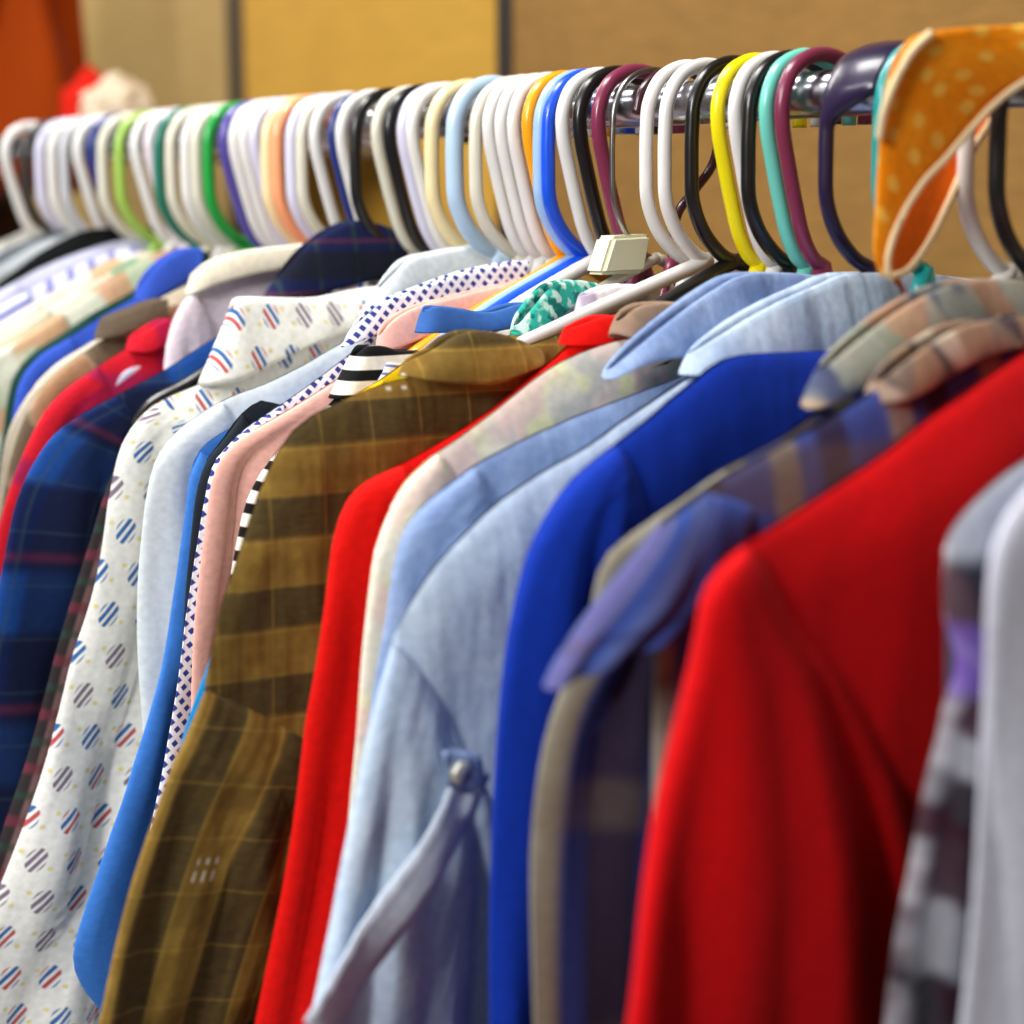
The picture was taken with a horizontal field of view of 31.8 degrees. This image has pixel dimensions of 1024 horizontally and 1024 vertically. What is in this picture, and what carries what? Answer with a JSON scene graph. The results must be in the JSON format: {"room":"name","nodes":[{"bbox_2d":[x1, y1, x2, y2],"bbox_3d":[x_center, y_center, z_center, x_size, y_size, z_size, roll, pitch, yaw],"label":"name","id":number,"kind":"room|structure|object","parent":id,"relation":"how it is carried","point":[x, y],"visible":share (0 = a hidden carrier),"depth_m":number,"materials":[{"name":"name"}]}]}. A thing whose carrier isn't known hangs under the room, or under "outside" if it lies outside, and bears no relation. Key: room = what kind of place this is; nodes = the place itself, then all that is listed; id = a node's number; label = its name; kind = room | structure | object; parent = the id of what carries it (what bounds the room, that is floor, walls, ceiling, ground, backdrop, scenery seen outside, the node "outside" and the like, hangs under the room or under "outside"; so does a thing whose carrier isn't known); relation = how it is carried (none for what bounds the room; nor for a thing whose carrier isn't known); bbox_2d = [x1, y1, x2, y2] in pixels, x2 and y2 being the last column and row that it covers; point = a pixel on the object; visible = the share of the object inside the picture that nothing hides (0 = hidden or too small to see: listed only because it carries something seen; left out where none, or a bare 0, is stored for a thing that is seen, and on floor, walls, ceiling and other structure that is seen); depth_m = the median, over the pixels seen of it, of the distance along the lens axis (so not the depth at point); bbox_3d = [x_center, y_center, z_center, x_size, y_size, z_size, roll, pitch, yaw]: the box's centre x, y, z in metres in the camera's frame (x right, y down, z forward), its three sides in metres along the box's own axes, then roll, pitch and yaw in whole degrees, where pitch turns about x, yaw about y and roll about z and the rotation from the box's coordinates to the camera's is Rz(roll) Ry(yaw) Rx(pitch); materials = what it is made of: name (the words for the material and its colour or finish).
{"room":"second-hand shop","nodes":[
{"label":"second-hand shop","id":0,"kind":"room"},
{"bbox_2d":[0,0,95,191],"bbox_3d":[-0.677,-0.672,2.222,0.265,0.547,0.242,1,10,5],"label":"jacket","id":1,"kind":"object","parent":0,"point":[43,46],"visible":0.55,"depth_m":2.21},
{"bbox_2d":[80,71,154,115],"bbox_3d":[-0.435,-0.449,1.990,0.088,0.074,0.090,-7,12,-36],"label":"pompom","id":2,"kind":"object","parent":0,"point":[114,93],"visible":0.5,"depth_m":1.96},
{"bbox_2d":[348,301,683,824],"bbox_3d":[0.127,0.248,0.889,0.506,0.706,0.044,-7,12,-36],"label":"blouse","id":3,"kind":"object","parent":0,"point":[573,386],"visible":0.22,"depth_m":0.74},
{"bbox_3d":[-1.692,1.503,0.257,5.270,0.050,10.000,-7,12,-36],"label":"floor","id":4,"kind":"structure","parent":0,"visible":0},
{"bbox_2d":[0,70,1023,160],"bbox_3d":[-0.058,0.513,1.190,0.560,1.548,1.810,-7,12,-36],"label":"clothes rack","id":5,"kind":"object","parent":4,"relation":"on","point":[809,87],"visible":0.12,"depth_m":0.88,"materials":[{"name":"silver metal"}]},
{"bbox_2d":[86,112,121,227],"bbox_3d":[-0.296,-0.227,1.393,0.190,0.161,0.013,-7,12,-36],"label":"clothes hanger","id":6,"kind":"object","parent":5,"relation":"hanging from","point":[91,145],"visible":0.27,"depth_m":1.37,"materials":[{"name":"blue plastic"}]},
{"bbox_2d":[0,227,168,289],"bbox_3d":[-0.292,0.140,1.451,0.380,0.729,0.036,-7,12,-37],"label":"jacket","id":7,"kind":"object","parent":6,"relation":"hanging from","point":[80,241],"visible":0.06,"depth_m":1.36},
{"bbox_2d":[97,111,142,239],"bbox_3d":[-0.284,-0.217,1.377,0.169,0.175,0.013,-7,12,-36],"label":"clothes hanger","id":8,"kind":"object","parent":5,"relation":"hanging from","point":[116,121],"visible":0.29,"depth_m":1.35,"materials":[{"name":"beige plastic"}]},
{"bbox_2d":[114,110,164,252],"bbox_3d":[-0.265,-0.210,1.353,0.187,0.180,0.014,-7,12,-36],"label":"clothes hanger","id":9,"kind":"object","parent":5,"relation":"hanging from","point":[156,244],"visible":0.35,"depth_m":1.33,"materials":[{"name":"green plastic"}]},
{"bbox_2d":[0,240,149,305],"bbox_3d":[-0.271,0.149,1.422,0.428,0.721,0.035,-7,12,-33],"label":"shirt","id":10,"kind":"object","parent":9,"relation":"hanging from","point":[40,275],"visible":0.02,"depth_m":1.32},
{"bbox_2d":[129,108,179,250],"bbox_3d":[-0.250,-0.207,1.332,0.187,0.180,0.014,-7,12,-36],"label":"clothes hanger","id":11,"kind":"object","parent":5,"relation":"hanging from","point":[143,121],"visible":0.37,"depth_m":1.31,"materials":[{"name":"white plastic"}]},
{"bbox_2d":[0,246,137,322],"bbox_3d":[-0.243,0.157,1.385,0.444,0.718,0.034,-7,12,-34],"label":"shirt","id":12,"kind":"object","parent":11,"relation":"hanging from","point":[17,304],"visible":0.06,"depth_m":1.27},
{"bbox_2d":[143,107,218,248],"bbox_3d":[-0.236,-0.202,1.314,0.190,0.184,0.014,-7,12,-36],"label":"clothes hanger","id":13,"kind":"object","parent":5,"relation":"hanging from","point":[151,128],"visible":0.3,"depth_m":1.29,"materials":[{"name":"white plastic"}]},
{"bbox_2d":[0,251,148,335],"bbox_3d":[-0.231,0.163,1.368,0.444,0.712,0.039,-7,12,-34],"label":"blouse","id":14,"kind":"object","parent":13,"relation":"hanging from","point":[107,266],"visible":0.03,"depth_m":1.25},
{"bbox_2d":[0,250,160,349],"bbox_3d":[-0.209,0.166,1.340,0.457,0.716,0.037,-7,12,-36],"label":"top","id":15,"kind":"object","parent":14,"relation":"attached to","point":[20,330],"visible":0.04,"depth_m":1.22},
{"bbox_2d":[153,106,210,257],"bbox_3d":[-0.227,-0.199,1.302,0.202,0.186,0.014,-7,12,-36],"label":"clothes hanger","id":16,"kind":"object","parent":5,"relation":"hanging from","point":[162,204],"visible":0.28,"depth_m":1.28,"materials":[{"name":"teal plastic"}]},
{"bbox_2d":[165,105,215,255],"bbox_3d":[-0.216,-0.196,1.287,0.202,0.186,0.014,-7,12,-36],"label":"clothes hanger","id":17,"kind":"object","parent":5,"relation":"hanging from","point":[180,119],"visible":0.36,"depth_m":1.26,"materials":[{"name":"beige plastic"}]},
{"bbox_2d":[180,103,226,258],"bbox_3d":[-0.202,-0.193,1.268,0.199,0.185,0.015,-7,12,-36],"label":"clothes hanger","id":18,"kind":"object","parent":5,"relation":"hanging from","point":[185,174],"visible":0.27,"depth_m":1.24,"materials":[{"name":"white plastic"}]},
{"bbox_2d":[190,102,238,255],"bbox_3d":[-0.193,-0.190,1.256,0.183,0.186,0.014,-7,12,-36],"label":"clothes hanger","id":19,"kind":"object","parent":5,"relation":"hanging from","point":[198,128],"visible":0.27,"depth_m":1.23,"materials":[{"name":"beige plastic"}]},
{"bbox_2d":[0,249,170,447],"bbox_3d":[-0.197,0.168,1.324,0.460,0.717,0.038,-7,12,-36],"label":"shirt","id":20,"kind":"object","parent":19,"relation":"hanging from","point":[13,355],"visible":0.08,"depth_m":1.19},
{"bbox_2d":[218,99,264,248],"bbox_3d":[-0.169,-0.182,1.225,0.236,0.192,0.014,-7,12,-36],"label":"clothes hanger","id":21,"kind":"object","parent":5,"relation":"hanging from","point":[223,146],"visible":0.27,"depth_m":1.20,"materials":[{"name":"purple plastic"}]},
{"bbox_2d":[0,250,210,470],"bbox_3d":[-0.175,0.173,1.293,0.443,0.718,0.036,-7,12,-36],"label":"shirt","id":22,"kind":"object","parent":21,"relation":"hanging from","point":[95,315],"visible":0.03,"depth_m":1.15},
{"bbox_2d":[116,93,370,385],"bbox_3d":[-0.114,-0.161,1.152,0.331,0.210,0.023,-7,12,-36],"label":"clothes hanger","id":23,"kind":"object","parent":5,"relation":"hanging from","point":[290,133],"visible":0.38,"depth_m":1.12,"materials":[{"name":"grey plastic"}]},
{"bbox_2d":[0,318,172,575],"bbox_3d":[-0.114,0.199,1.213,0.548,0.694,0.034,-7,12,-36],"label":"shirt","id":24,"kind":"object","parent":23,"relation":"hanging from","point":[145,348],"visible":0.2,"depth_m":1.06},
{"bbox_2d":[202,101,284,251],"bbox_3d":[-0.182,-0.188,1.242,0.183,0.187,0.014,-7,12,-36],"label":"clothes hanger","id":25,"kind":"object","parent":5,"relation":"hanging from","point":[211,127],"visible":0.22,"depth_m":1.22,"materials":[{"name":"green plastic"}]},
{"bbox_2d":[170,96,328,292],"bbox_3d":[-0.144,-0.176,1.191,0.306,0.193,0.017,-7,12,-36],"label":"clothes hanger","id":26,"kind":"object","parent":5,"relation":"hanging from","point":[254,136],"visible":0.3,"depth_m":1.16,"materials":[{"name":"grey plastic"}]},
{"bbox_2d":[12,248,202,421],"bbox_3d":[-0.146,0.178,1.255,0.474,0.720,0.035,-7,12,-36],"label":"shirt","id":27,"kind":"object","parent":26,"relation":"hanging from","point":[173,269],"visible":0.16,"depth_m":1.13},
{"bbox_2d":[0,285,356,510],"bbox_3d":[-0.135,0.188,1.241,0.507,0.706,0.037,-7,12,-36],"label":"shirt","id":28,"kind":"object","parent":26,"relation":"hanging from","point":[175,297],"visible":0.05,"depth_m":1.08,"materials":[{"name":"beige fabric"}]},
{"bbox_2d":[228,98,273,247],"bbox_3d":[-0.161,-0.181,1.214,0.236,0.192,0.015,-7,12,-36],"label":"clothes hanger","id":29,"kind":"object","parent":5,"relation":"hanging from","point":[233,145],"visible":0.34,"depth_m":1.19,"materials":[{"name":"white plastic"}]},
{"bbox_2d":[131,87,396,427],"bbox_3d":[-0.071,-0.147,1.095,0.368,0.217,0.020,-7,12,-37],"label":"clothes hanger","id":30,"kind":"object","parent":5,"relation":"hanging from","point":[359,116],"visible":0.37,"depth_m":1.06,"materials":[{"name":"black plastic"}]},
{"bbox_2d":[0,220,408,835],"bbox_3d":[-0.072,0.187,1.153,0.628,0.737,0.038,-7,12,-36],"label":"shirt","id":31,"kind":"object","parent":30,"relation":"hanging from","point":[59,500],"visible":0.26,"depth_m":0.98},
{"bbox_2d":[238,97,309,246],"bbox_3d":[-0.152,-0.179,1.202,0.236,0.192,0.014,-7,12,-35],"label":"clothes hanger","id":32,"kind":"object","parent":5,"relation":"hanging from","point":[243,134],"visible":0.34,"depth_m":1.18,"materials":[{"name":"white plastic"}]},
{"bbox_2d":[260,95,300,244],"bbox_3d":[-0.134,-0.171,1.177,0.306,0.198,0.019,-7,12,-36],"label":"clothes hanger","id":33,"kind":"object","parent":5,"relation":"hanging from","point":[265,141],"visible":0.23,"depth_m":1.15,"materials":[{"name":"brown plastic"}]},
{"bbox_2d":[270,94,348,243],"bbox_3d":[-0.125,-0.168,1.167,0.326,0.201,0.021,-7,12,-36],"label":"clothes hanger","id":34,"kind":"object","parent":5,"relation":"hanging from","point":[284,214],"visible":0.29,"depth_m":1.14,"materials":[{"name":"orange plastic"}]},
{"bbox_2d":[0,298,180,520],"bbox_3d":[-0.124,0.194,1.227,0.530,0.698,0.035,-7,12,-36],"label":"shirt","id":35,"kind":"object","parent":34,"relation":"hanging from","point":[115,328],"visible":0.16,"depth_m":1.08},
{"bbox_2d":[296,92,371,233],"bbox_3d":[-0.107,-0.181,1.139,0.128,0.165,0.012,-6,12,-33],"label":"clothes hanger","id":36,"kind":"object","parent":5,"relation":"hanging from","point":[308,213],"visible":0.27,"depth_m":1.11,"materials":[{"name":"beige plastic"}]},
{"bbox_2d":[309,91,378,291],"bbox_3d":[-0.098,-0.184,1.126,0.197,0.155,0.012,-7,12,-35],"label":"clothes hanger","id":37,"kind":"object","parent":5,"relation":"hanging from","point":[331,101],"visible":0.3,"depth_m":1.10,"materials":[{"name":"white plastic"}]},
{"bbox_2d":[164,243,302,369],"bbox_3d":[-0.097,0.188,1.189,0.342,0.724,0.032,-7,12,-35],"label":"shirt","id":38,"kind":"object","parent":37,"relation":"hanging from","point":[211,288],"visible":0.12,"depth_m":1.07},
{"bbox_2d":[229,329,509,579],"bbox_3d":[0.056,0.239,0.986,0.574,0.691,0.040,-7,12,-36],"label":"striped shirt","id":39,"kind":"object","parent":5,"relation":"in","point":[366,364],"visible":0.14,"depth_m":0.83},
{"bbox_2d":[335,88,420,287],"bbox_3d":[-0.080,-0.147,1.108,0.308,0.221,0.022,-7,12,-36],"label":"clothes hanger","id":40,"kind":"object","parent":5,"relation":"hanging from","point":[341,129],"visible":0.2,"depth_m":1.08,"materials":[{"name":"white plastic"}]},
{"bbox_2d":[371,85,445,254],"bbox_3d":[-0.057,-0.142,1.077,0.262,0.220,0.020,-7,12,-36],"label":"clothes hanger","id":41,"kind":"object","parent":5,"relation":"hanging from","point":[377,142],"visible":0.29,"depth_m":1.05,"materials":[{"name":"beige plastic"}]},
{"bbox_2d":[0,468,114,884],"bbox_3d":[-0.064,0.223,1.149,0.649,0.669,0.038,-7,12,-36],"label":"shirt","id":42,"kind":"object","parent":41,"relation":"hanging from","point":[28,783],"visible":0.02,"depth_m":0.98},
{"bbox_2d":[397,82,438,250],"bbox_3d":[-0.039,-0.139,1.052,0.272,0.219,0.019,-7,12,-35],"label":"clothes hanger","id":43,"kind":"object","parent":5,"relation":"hanging from","point":[402,118],"visible":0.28,"depth_m":1.02,"materials":[{"name":"grey plastic"}]},
{"bbox_2d":[383,84,468,252],"bbox_3d":[-0.048,-0.143,1.064,0.332,0.214,0.020,-7,12,-36],"label":"clothes hanger","id":44,"kind":"object","parent":5,"relation":"hanging from","point":[392,113],"visible":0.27,"depth_m":1.04,"materials":[{"name":"black plastic"}]},
{"bbox_2d":[0,286,375,1023],"bbox_3d":[-0.049,0.210,1.125,0.688,0.700,0.046,-7,12,-36],"label":"shirt","id":45,"kind":"object","parent":44,"relation":"hanging from","point":[48,880],"visible":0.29,"depth_m":0.97,"materials":[{"name":"fabric"}]},
{"bbox_2d":[406,81,451,248],"bbox_3d":[-0.033,-0.137,1.044,0.272,0.219,0.018,-7,12,-35],"label":"clothes hanger","id":46,"kind":"object","parent":5,"relation":"hanging from","point":[421,100],"visible":0.17,"depth_m":1.02,"materials":[{"name":"white plastic"}]},
{"bbox_2d":[424,79,473,246],"bbox_3d":[-0.020,-0.134,1.027,0.273,0.221,0.018,-7,12,-35],"label":"clothes hanger","id":47,"kind":"object","parent":5,"relation":"hanging from","point":[435,112],"visible":0.23,"depth_m":1.00,"materials":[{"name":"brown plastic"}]},
{"bbox_2d":[445,75,511,263],"bbox_3d":[-0.008,-0.128,1.011,0.261,0.229,0.019,-8,12,-38],"label":"clothes hanger","id":48,"kind":"object","parent":5,"relation":"hanging from","point":[464,98],"visible":0.27,"depth_m":0.98,"materials":[{"name":"blue plastic"}]},
{"bbox_2d":[137,245,511,732],"bbox_3d":[-0.012,0.205,1.073,0.448,0.728,0.042,-7,12,-36],"label":"shirt","id":49,"kind":"object","parent":48,"relation":"hanging from","point":[165,503],"visible":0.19,"depth_m":0.92,"materials":[{"name":"grey fabric"}]},
{"bbox_2d":[469,75,522,260],"bbox_3d":[0.004,-0.129,0.994,0.328,0.219,0.021,-7,12,-35],"label":"clothes hanger","id":50,"kind":"object","parent":5,"relation":"hanging from","point":[484,220],"visible":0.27,"depth_m":0.97,"materials":[{"name":"beige plastic"}]},
{"bbox_2d":[73,429,228,1010],"bbox_3d":[0.002,0.233,1.059,0.545,0.679,0.032,-7,12,-36],"label":"shirt","id":51,"kind":"object","parent":50,"relation":"hanging from","point":[96,937],"visible":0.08,"depth_m":0.90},
{"bbox_2d":[183,400,280,634],"bbox_3d":[0.010,0.231,1.048,0.535,0.687,0.033,-7,12,-36],"label":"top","id":52,"kind":"object","parent":51,"relation":"attached to","point":[261,408],"visible":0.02,"depth_m":0.89,"materials":[{"name":"black fabric"}]},
{"bbox_2d":[409,70,609,350],"bbox_3d":[0.031,-0.144,0.954,0.224,0.175,0.008,-7,12,-36],"label":"clothes hanger","id":53,"kind":"object","parent":5,"relation":"hanging from","point":[532,98],"visible":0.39,"depth_m":0.93,"materials":[{"name":"orange plastic"}]},
{"bbox_2d":[482,74,571,274],"bbox_3d":[0.010,-0.130,0.986,0.324,0.214,0.019,-7,12,-36],"label":"clothes hanger","id":54,"kind":"object","parent":5,"relation":"hanging from","point":[488,132],"visible":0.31,"depth_m":0.96,"materials":[{"name":"white plastic"}]},
{"bbox_2d":[427,69,628,344],"bbox_3d":[0.038,-0.121,0.949,0.281,0.218,0.008,-7,12,-35],"label":"clothes hanger","id":55,"kind":"object","parent":5,"relation":"hanging from","point":[537,122],"visible":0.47,"depth_m":0.92,"materials":[{"name":"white plastic"}]},
{"bbox_2d":[494,73,572,272],"bbox_3d":[0.016,-0.130,0.977,0.330,0.211,0.019,-7,12,-36],"label":"clothes hanger","id":56,"kind":"object","parent":5,"relation":"hanging from","point":[500,122],"visible":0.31,"depth_m":0.95,"materials":[{"name":"white plastic"}]},
{"bbox_2d":[151,260,528,822],"bbox_3d":[0.018,0.217,1.036,0.496,0.717,0.031,-7,12,-37],"label":"shirt","id":57,"kind":"object","parent":56,"relation":"hanging from","point":[368,324],"visible":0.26,"depth_m":0.90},
{"bbox_2d":[191,280,516,708],"bbox_3d":[0.025,0.223,1.026,0.494,0.709,0.031,-7,12,-36],"label":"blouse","id":58,"kind":"object","parent":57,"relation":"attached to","point":[240,466],"visible":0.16,"depth_m":0.86,"materials":[{"name":"fabric"}]},
{"bbox_2d":[507,72,591,262],"bbox_3d":[0.023,-0.132,0.967,0.304,0.204,0.017,-7,12,-37],"label":"clothes hanger","id":59,"kind":"object","parent":5,"relation":"hanging from","point":[515,110],"visible":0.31,"depth_m":0.94,"materials":[{"name":"white plastic"}]},
{"bbox_2d":[484,68,634,309],"bbox_3d":[0.042,-0.120,0.943,0.281,0.218,0.008,-7,12,-35],"label":"clothes hanger","id":60,"kind":"object","parent":5,"relation":"hanging from","point":[559,226],"visible":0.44,"depth_m":0.92,"materials":[{"name":"blue plastic"}]},
{"bbox_2d":[491,67,673,331],"bbox_3d":[0.048,-0.119,0.935,0.281,0.218,0.008,-7,12,-36],"label":"clothes hanger","id":61,"kind":"object","parent":5,"relation":"hanging from","point":[577,270],"visible":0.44,"depth_m":0.91,"materials":[{"name":"white plastic"}]},
{"bbox_2d":[521,67,679,335],"bbox_3d":[0.073,-0.113,0.902,0.279,0.215,0.014,-7,12,-36],"label":"clothes hanger","id":62,"kind":"object","parent":5,"relation":"hanging from","point":[625,256],"visible":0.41,"depth_m":0.88,"materials":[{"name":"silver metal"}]},
{"bbox_2d":[572,65,657,282],"bbox_3d":[0.058,-0.128,0.920,0.330,0.196,0.015,-7,12,-35],"label":"clothes hanger","id":63,"kind":"object","parent":5,"relation":"hanging from","point":[591,84],"visible":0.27,"depth_m":0.90,"materials":[{"name":"black plastic"}]},
{"bbox_2d":[517,57,739,343],"bbox_3d":[0.095,-0.126,0.869,0.328,0.181,0.007,-7,12,-36],"label":"clothes hanger","id":64,"kind":"object","parent":5,"relation":"hanging from","point":[700,260],"visible":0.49,"depth_m":0.84,"materials":[{"name":"white plastic"}]},
{"bbox_2d":[99,311,618,1023],"bbox_3d":[0.101,0.244,0.924,0.764,0.703,0.044,-7,12,-36],"label":"shirt","id":65,"kind":"object","parent":64,"relation":"hanging from","point":[193,941],"visible":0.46,"depth_m":0.74,"materials":[{"name":"fabric"}]},
{"bbox_2d":[591,63,684,283],"bbox_3d":[0.067,-0.124,0.908,0.348,0.200,0.018,-7,12,-35],"label":"clothes hanger","id":66,"kind":"object","parent":5,"relation":"hanging from","point":[603,94],"visible":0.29,"depth_m":0.88,"materials":[{"name":"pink plastic"}]},
{"bbox_2d":[179,279,598,748],"bbox_3d":[0.077,0.234,0.955,0.615,0.712,0.036,-7,12,-36],"label":"shirt","id":67,"kind":"object","parent":66,"relation":"hanging from","point":[550,300],"visible":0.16,"depth_m":0.84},
{"bbox_2d":[356,302,522,393],"bbox_3d":[0.066,0.237,0.972,0.524,0.699,0.037,-7,12,-37],"label":"polo shirt","id":68,"kind":"object","parent":66,"relation":"hanging from","point":[431,319],"visible":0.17,"depth_m":0.84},
{"bbox_2d":[639,59,728,286],"bbox_3d":[0.089,-0.119,0.879,0.368,0.199,0.019,-7,12,-36],"label":"clothes hanger","id":69,"kind":"object","parent":5,"relation":"hanging from","point":[653,91],"visible":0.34,"depth_m":0.85,"materials":[{"name":"white plastic"}]},
{"bbox_2d":[653,55,774,301],"bbox_3d":[0.106,-0.106,0.857,0.280,0.218,0.007,-7,12,-36],"label":"clothes hanger","id":70,"kind":"object","parent":5,"relation":"hanging from","point":[728,262],"visible":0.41,"depth_m":0.83,"materials":[{"name":"black plastic"}]},
{"bbox_2d":[652,49,841,367],"bbox_3d":[0.129,-0.107,0.826,0.366,0.204,0.018,-7,12,-36],"label":"clothes hanger","id":71,"kind":"object","parent":5,"relation":"hanging from","point":[758,229],"visible":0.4,"depth_m":0.80,"materials":[{"name":"black plastic"}]},
{"bbox_2d":[710,52,806,271],"bbox_3d":[0.117,-0.106,0.842,0.368,0.212,0.021,-7,12,-36],"label":"clothes hanger","id":72,"kind":"object","parent":5,"relation":"hanging from","point":[727,76],"visible":0.27,"depth_m":0.82,"materials":[{"name":"yellow plastic"}]},
{"bbox_2d":[255,314,629,1023],"bbox_3d":[0.116,0.249,0.903,0.603,0.699,0.043,-7,12,-34],"label":"red shirt","id":73,"kind":"object","parent":72,"relation":"hanging from","point":[321,813],"visible":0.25,"depth_m":0.73,"materials":[{"name":"red fabric"}]},
{"bbox_2d":[728,51,819,272],"bbox_3d":[0.123,-0.110,0.833,0.296,0.201,0.018,-7,12,-36],"label":"clothes hanger","id":74,"kind":"object","parent":5,"relation":"hanging from","point":[735,104],"visible":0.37,"depth_m":0.81,"materials":[{"name":"white plastic"}]},
{"bbox_2d":[530,278,1023,1023],"bbox_3d":[0.208,0.260,0.778,0.508,0.719,0.037,-7,12,-36],"label":"shirt","id":75,"kind":"object","parent":5,"relation":"in","point":[592,811],"visible":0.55,"depth_m":0.61,"materials":[{"name":"fabric"}]},
{"bbox_2d":[759,48,856,274],"bbox_3d":[0.134,-0.099,0.820,0.308,0.219,0.019,-7,12,-36],"label":"clothes hanger","id":76,"kind":"object","parent":5,"relation":"hanging from","point":[769,88],"visible":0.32,"depth_m":0.79,"materials":[{"name":"teal plastic"}]},
{"bbox_2d":[774,46,872,274],"bbox_3d":[0.140,-0.102,0.811,0.368,0.210,0.018,-7,12,-36],"label":"clothes hanger","id":77,"kind":"object","parent":5,"relation":"hanging from","point":[820,265],"visible":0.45,"depth_m":0.79,"materials":[{"name":"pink plastic"}]},
{"bbox_2d":[368,272,815,726],"bbox_3d":[0.140,0.245,0.870,0.537,0.718,0.044,-7,12,-36],"label":"denim shirt","id":78,"kind":"object","parent":77,"relation":"hanging from","point":[434,528],"visible":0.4,"depth_m":0.72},
{"bbox_2d":[818,40,907,272],"bbox_3d":[0.161,-0.094,0.782,0.367,0.215,0.036,-7,12,-36],"label":"clothes hanger","id":79,"kind":"object","parent":5,"relation":"hanging from","point":[853,79],"visible":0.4,"depth_m":0.76,"materials":[{"name":"purple plastic"}]},
{"bbox_2d":[304,272,960,1023],"bbox_3d":[0.157,0.249,0.848,0.675,0.718,0.046,-7,12,-36],"label":"shirt","id":80,"kind":"object","parent":79,"relation":"hanging from","point":[407,941],"visible":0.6,"depth_m":0.68,"materials":[{"name":"blue fabric"}]},
{"bbox_2d":[871,42,935,291],"bbox_3d":[0.174,-0.100,0.764,0.336,0.197,0.016,-7,12,-36],"label":"clothes hanger","id":81,"kind":"object","parent":5,"relation":"hanging from","point":[924,274],"visible":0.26,"depth_m":0.74,"materials":[{"name":"teal plastic"}]},
{"bbox_2d":[489,350,828,1023],"bbox_3d":[0.178,0.268,0.822,0.464,0.690,0.049,-7,12,-36],"label":"shirt","id":82,"kind":"object","parent":81,"relation":"hanging from","point":[738,405],"visible":0.3,"depth_m":0.66,"materials":[{"name":"fabric"}]},
{"bbox_2d":[873,24,1023,294],"bbox_3d":[0.193,-0.130,0.667,0.101,0.105,0.100,-7,12,-36],"label":"strap","id":83,"kind":"object","parent":5,"relation":"hanging from","point":[942,87],"visible":0.98,"depth_m":0.67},
{"bbox_2d":[957,130,1023,279],"bbox_3d":[0.201,-0.086,0.729,0.296,0.212,0.015,-7,12,-36],"label":"clothes hanger","id":84,"kind":"object","parent":5,"relation":"hanging from","point":[1001,269],"visible":0.28,"depth_m":0.71,"materials":[{"name":"white plastic"}]},
{"bbox_2d":[987,97,1023,279],"bbox_3d":[0.210,-0.086,0.716,0.366,0.209,0.016,-7,12,-36],"label":"clothes hanger","id":85,"kind":"object","parent":5,"relation":"hanging from","point":[998,122],"visible":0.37,"depth_m":0.69,"materials":[{"name":"black plastic"}]},
{"bbox_3d":[0.226,-0.088,0.694,0.367,0.197,0.017,-7,12,-36],"label":"clothes hanger","id":86,"kind":"object","parent":5,"relation":"hanging from","visible":0},
{"bbox_2d":[543,314,1023,812],"bbox_3d":[0.226,0.270,0.755,0.531,0.707,0.042,-7,12,-34],"label":"shirt","id":87,"kind":"object","parent":86,"relation":"hanging from","point":[652,603],"visible":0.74,"depth_m":0.59,"materials":[{"name":"fabric"}]},
{"bbox_3d":[0.249,-0.081,0.663,0.367,0.200,0.021,-7,12,-36],"label":"clothes hanger","id":88,"kind":"object","parent":5,"relation":"hanging from","visible":0},
{"bbox_2d":[626,351,1023,1023],"bbox_3d":[0.250,0.277,0.723,0.600,0.705,0.056,-6,12,-33],"label":"sweatshirt","id":89,"kind":"object","parent":88,"relation":"hanging from","point":[811,701],"visible":0.84,"depth_m":0.56,"materials":[{"name":"fabric"}]},
{"bbox_3d":[0.292,-0.084,0.604,0.317,0.174,0.015,-7,12,-36],"label":"clothes hanger","id":90,"kind":"object","parent":5,"relation":"hanging from","visible":0},
{"bbox_2d":[959,485,1023,1023],"bbox_3d":[0.292,0.286,0.666,0.400,0.707,0.034,-7,12,-37],"label":"shirt","id":91,"kind":"object","parent":90,"relation":"hanging from","point":[993,989],"visible":1,"depth_m":0.52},
{"bbox_3d":[-0.433,-0.350,2.637,0.095,2.800,7.200,-7,12,-36],"label":"wall","id":92,"kind":"structure","parent":0,"visible":0},
{"bbox_2d":[32,0,230,228],"bbox_3d":[-1.490,-0.487,3.973,0.024,2.580,3.790,-7,12,-36],"label":"wall panel","id":93,"kind":"object","parent":92,"relation":"attached to","point":[176,49],"depth_m":2.56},
{"bbox_2d":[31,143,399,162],"bbox_3d":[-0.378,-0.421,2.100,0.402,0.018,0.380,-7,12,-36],"label":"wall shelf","id":94,"kind":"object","parent":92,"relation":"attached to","point":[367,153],"visible":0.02,"depth_m":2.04,"materials":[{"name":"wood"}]},
{"bbox_2d":[225,0,245,236],"bbox_3d":[-0.356,-0.226,2.447,0.026,2.580,0.047,-7,12,-36],"label":"trim","id":95,"kind":"structure","parent":92,"relation":"attached to","point":[234,12],"depth_m":2.37,"materials":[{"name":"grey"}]},
{"bbox_2d":[243,0,496,236],"bbox_3d":[-0.174,-0.184,2.203,0.024,2.580,0.567,-7,12,-36],"label":"wall panel","id":96,"kind":"object","parent":92,"relation":"attached to","point":[292,47],"depth_m":2.12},
{"bbox_2d":[496,0,512,239],"bbox_3d":[0.002,-0.144,1.967,0.026,2.580,0.026,-7,12,-36],"label":"trim","id":97,"kind":"structure","parent":92,"relation":"attached to","point":[504,8],"depth_m":1.90,"materials":[{"name":"black"}]},
{"bbox_2d":[513,0,1023,283],"bbox_3d":[0.828,0.046,0.856,0.024,2.580,2.769,-7,12,-36],"label":"wall panel","id":98,"kind":"object","parent":92,"relation":"attached to","point":[548,35],"depth_m":1.61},
{"bbox_3d":[0.269,-0.081,0.636,0.275,0.192,0.020,-7,12,-36],"label":"clothes hanger","id":99,"kind":"object","parent":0,"visible":0},
{"bbox_2d":[884,460,1023,1023],"bbox_3d":[0.271,0.289,0.697,0.407,0.690,0.041,-7,12,-36],"label":"shirt","id":100,"kind":"object","parent":99,"relation":"hanging from","point":[928,964],"visible":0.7,"depth_m":0.55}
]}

